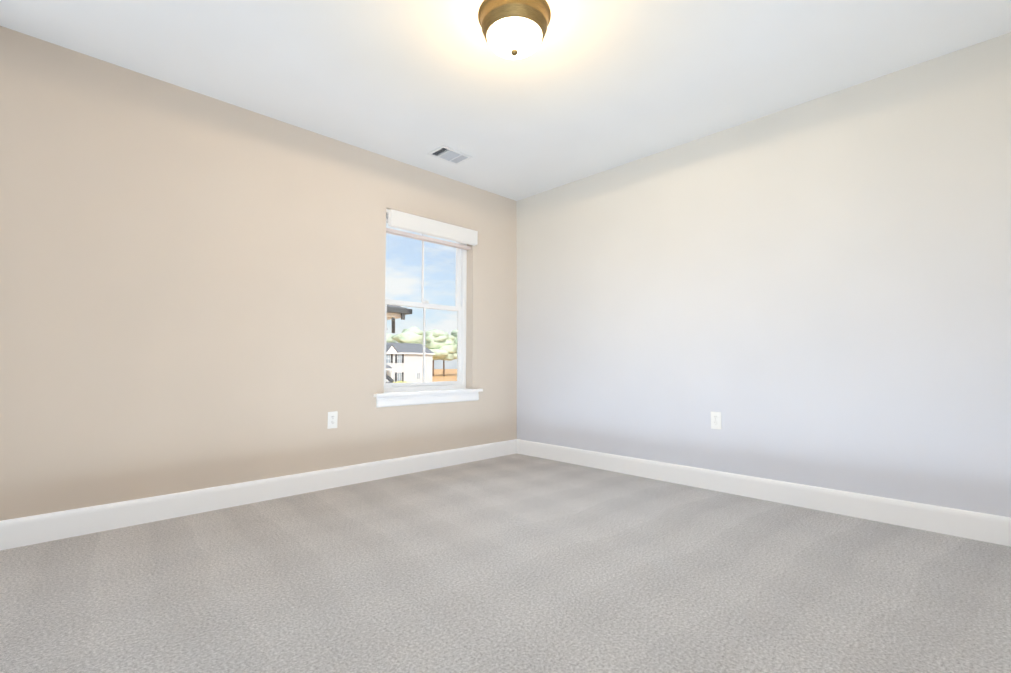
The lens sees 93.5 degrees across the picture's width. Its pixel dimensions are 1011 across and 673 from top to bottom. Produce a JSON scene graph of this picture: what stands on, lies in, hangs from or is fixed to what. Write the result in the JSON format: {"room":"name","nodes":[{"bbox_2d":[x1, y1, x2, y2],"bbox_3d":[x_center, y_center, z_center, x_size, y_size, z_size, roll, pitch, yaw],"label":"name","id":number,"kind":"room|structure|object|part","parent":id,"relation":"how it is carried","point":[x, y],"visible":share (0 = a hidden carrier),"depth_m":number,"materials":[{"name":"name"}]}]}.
{"room":"empty bedroom","nodes":[
{"label":"empty bedroom","id":0,"kind":"room"},
{"bbox_2d":[0,26,516,520],"bbox_3d":[-1.238,-0.178,3.400,3.920,2.440,0.160,3,-5,-44],"label":"wall","id":1,"kind":"structure","parent":0,"point":[192,290],"depth_m":2.75,"materials":[{"name":"beige paint"}]},
{"bbox_2d":[0,439,516,550],"bbox_3d":[-1.176,0.971,3.272,3.600,0.131,0.015,3,-5,-44],"label":"baseboard","id":2,"kind":"structure","parent":1,"relation":"attached to","point":[29,530],"depth_m":2.76,"materials":[{"name":"white wood"}]},
{"bbox_2d":[327,411,337,428],"bbox_3d":[-1.192,0.576,3.284,0.070,0.115,0.008,3,-5,-44],"label":"outlet","id":3,"kind":"object","parent":1,"relation":"attached to","point":[332,419],"visible":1,"depth_m":3.28,"materials":[{"name":"white plastic"}]},
{"bbox_2d":[384,215,466,391],"bbox_3d":[-0.686,-0.261,3.998,0.871,1.417,0.080,3,-5,-44],"label":"window","id":4,"kind":"structure","parent":1,"relation":"in","point":[460,286],"depth_m":4.15,"materials":[{"name":"white plastic"}]},
{"bbox_2d":[385,222,457,381],"bbox_3d":[-0.690,-0.260,4.002,0.735,1.281,0.034,3,-5,-44],"label":"window panel","id":5,"kind":"object","parent":4,"relation":"in","point":[426,311],"visible":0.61,"depth_m":4.01,"materials":[{"name":"clear glass"}]},
{"bbox_2d":[386,209,477,249],"bbox_3d":[-0.605,-0.884,3.950,0.863,0.175,0.150,3,-5,-44],"label":"window shade","id":6,"kind":"object","parent":4,"relation":"attached to","point":[415,223],"visible":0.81,"depth_m":3.87,"materials":[{"name":"white plastic"}]},
{"bbox_2d":[373,388,482,407],"bbox_3d":[-0.616,0.494,3.883,1.041,0.103,0.133,3,-5,-44],"label":"window sill","id":7,"kind":"structure","parent":1,"relation":"attached to","point":[391,399],"depth_m":3.80,"materials":[{"name":"white wood"}]},
{"bbox_2d":[0,453,1010,672],"bbox_3d":[0.145,1.020,1.912,3.920,0.120,4.120,3,-5,-44],"label":"floor","id":8,"kind":"structure","parent":0,"point":[516,563],"depth_m":1.81,"materials":[{"name":"carpet"}]},
{"bbox_2d":[0,0,1010,200],"bbox_3d":[0.145,-1.546,2.057,3.920,0.140,4.120,3,-5,-44],"label":"ceiling","id":9,"kind":"structure","parent":0,"point":[586,88],"depth_m":2.52,"materials":[{"name":"white paint"}]},
{"bbox_2d":[427,145,472,164],"bbox_3d":[-0.426,-1.428,3.642,0.287,0.097,0.201,3,-5,-44],"label":"ceiling vent","id":10,"kind":"object","parent":9,"relation":"in","point":[448,154],"visible":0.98,"depth_m":3.65,"materials":[{"name":"white metal"}]},
{"bbox_2d":[478,0,550,59],"bbox_3d":[0.041,-1.376,2.174,0.333,0.187,0.333,3,-5,-44],"label":"ceiling light","id":11,"kind":"object","parent":9,"relation":"attached to","point":[491,12],"depth_m":2.09,"materials":[{"name":"gold metal"}]},
{"bbox_3d":[0.041,-1.341,2.172,0.259,0.072,0.259,3,-5,-44],"label":"ceiling light shade","id":12,"kind":"part","parent":11,"relation":"part of","materials":[{"name":"white glass"}]},
{"bbox_2d":[516,32,1010,516],"bbox_3d":[1.547,-0.187,3.237,0.160,2.440,3.960,3,-5,-44],"label":"wall","id":13,"kind":"structure","parent":0,"point":[816,292],"depth_m":2.86,"materials":[{"name":"beige paint"}]},
{"bbox_2d":[711,411,721,428],"bbox_3d":[1.418,0.565,3.206,0.008,0.115,0.070,3,-5,-44],"label":"outlet","id":14,"kind":"object","parent":13,"relation":"attached to","point":[715,420],"visible":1,"depth_m":3.20,"materials":[{"name":"white plastic"}]},
{"bbox_2d":[517,439,1010,546],"bbox_3d":[1.428,0.965,3.168,0.015,0.131,3.800,3,-5,-44],"label":"baseboard","id":15,"kind":"structure","parent":13,"relation":"attached to","point":[989,528],"depth_m":2.81,"materials":[{"name":"white wood"}]},
{"label":"outside","id":16,"kind":"structure","parent":0,"visible":0},
{"bbox_2d":[432,369,456,381],"bbox_3d":[-33.892,10.267,110.688,400.000,0.330,320.000,3,-5,-44],"label":"ground","id":17,"kind":"structure","parent":16,"point":[437,376],"depth_m":152.70,"materials":[{"name":"soil"}]},
{"bbox_2d":[387,334,394,342],"bbox_3d":[-40.760,5.264,152.139,10.500,14.413,10.587,3,-5,-44],"label":"tree","id":18,"kind":"object","parent":17,"relation":"on","point":[390,339],"depth_m":150.57,"materials":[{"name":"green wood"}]},
{"bbox_2d":[386,305,411,382],"bbox_3d":[-10.415,0.492,11.005,12.810,7.964,10.000,3,-5,-44],"label":"neighbour","id":19,"kind":"structure","parent":17,"relation":"on","point":[395,314],"depth_m":11.80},
{"bbox_2d":[386,342,434,381],"bbox_3d":[-21.619,4.997,89.050,14.600,7.804,11.300,3,-5,-44],"label":"house","id":20,"kind":"structure","parent":17,"relation":"on","point":[413,350],"depth_m":87.89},
{"bbox_2d":[391,328,429,349],"bbox_3d":[-26.439,4.364,130.724,11.050,13.786,11.791,3,-5,-44],"label":"tree","id":21,"kind":"object","parent":17,"relation":"on","point":[404,336],"depth_m":129.20,"materials":[{"name":"green plant"}]},
{"bbox_2d":[425,329,453,375],"bbox_3d":[-20.799,4.871,142.992,10.948,14.162,10.845,3,-5,-44],"label":"tree","id":22,"kind":"object","parent":17,"relation":"on","point":[436,335],"depth_m":139.52,"materials":[{"name":"green plant"}]},
{"bbox_2d":[433,335,456,375],"bbox_3d":[-18.955,5.763,144.013,12.627,12.496,10.530,3,-5,-44],"label":"tree","id":23,"kind":"object","parent":17,"relation":"on","point":[443,352],"depth_m":140.55,"materials":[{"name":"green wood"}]},
{"bbox_2d":[451,330,456,341],"bbox_3d":[-14.114,4.850,156.091,9.962,15.688,11.464,3,-5,-44],"label":"tree","id":24,"kind":"object","parent":17,"relation":"on","point":[453,332],"depth_m":153.79,"materials":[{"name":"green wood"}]}
]}

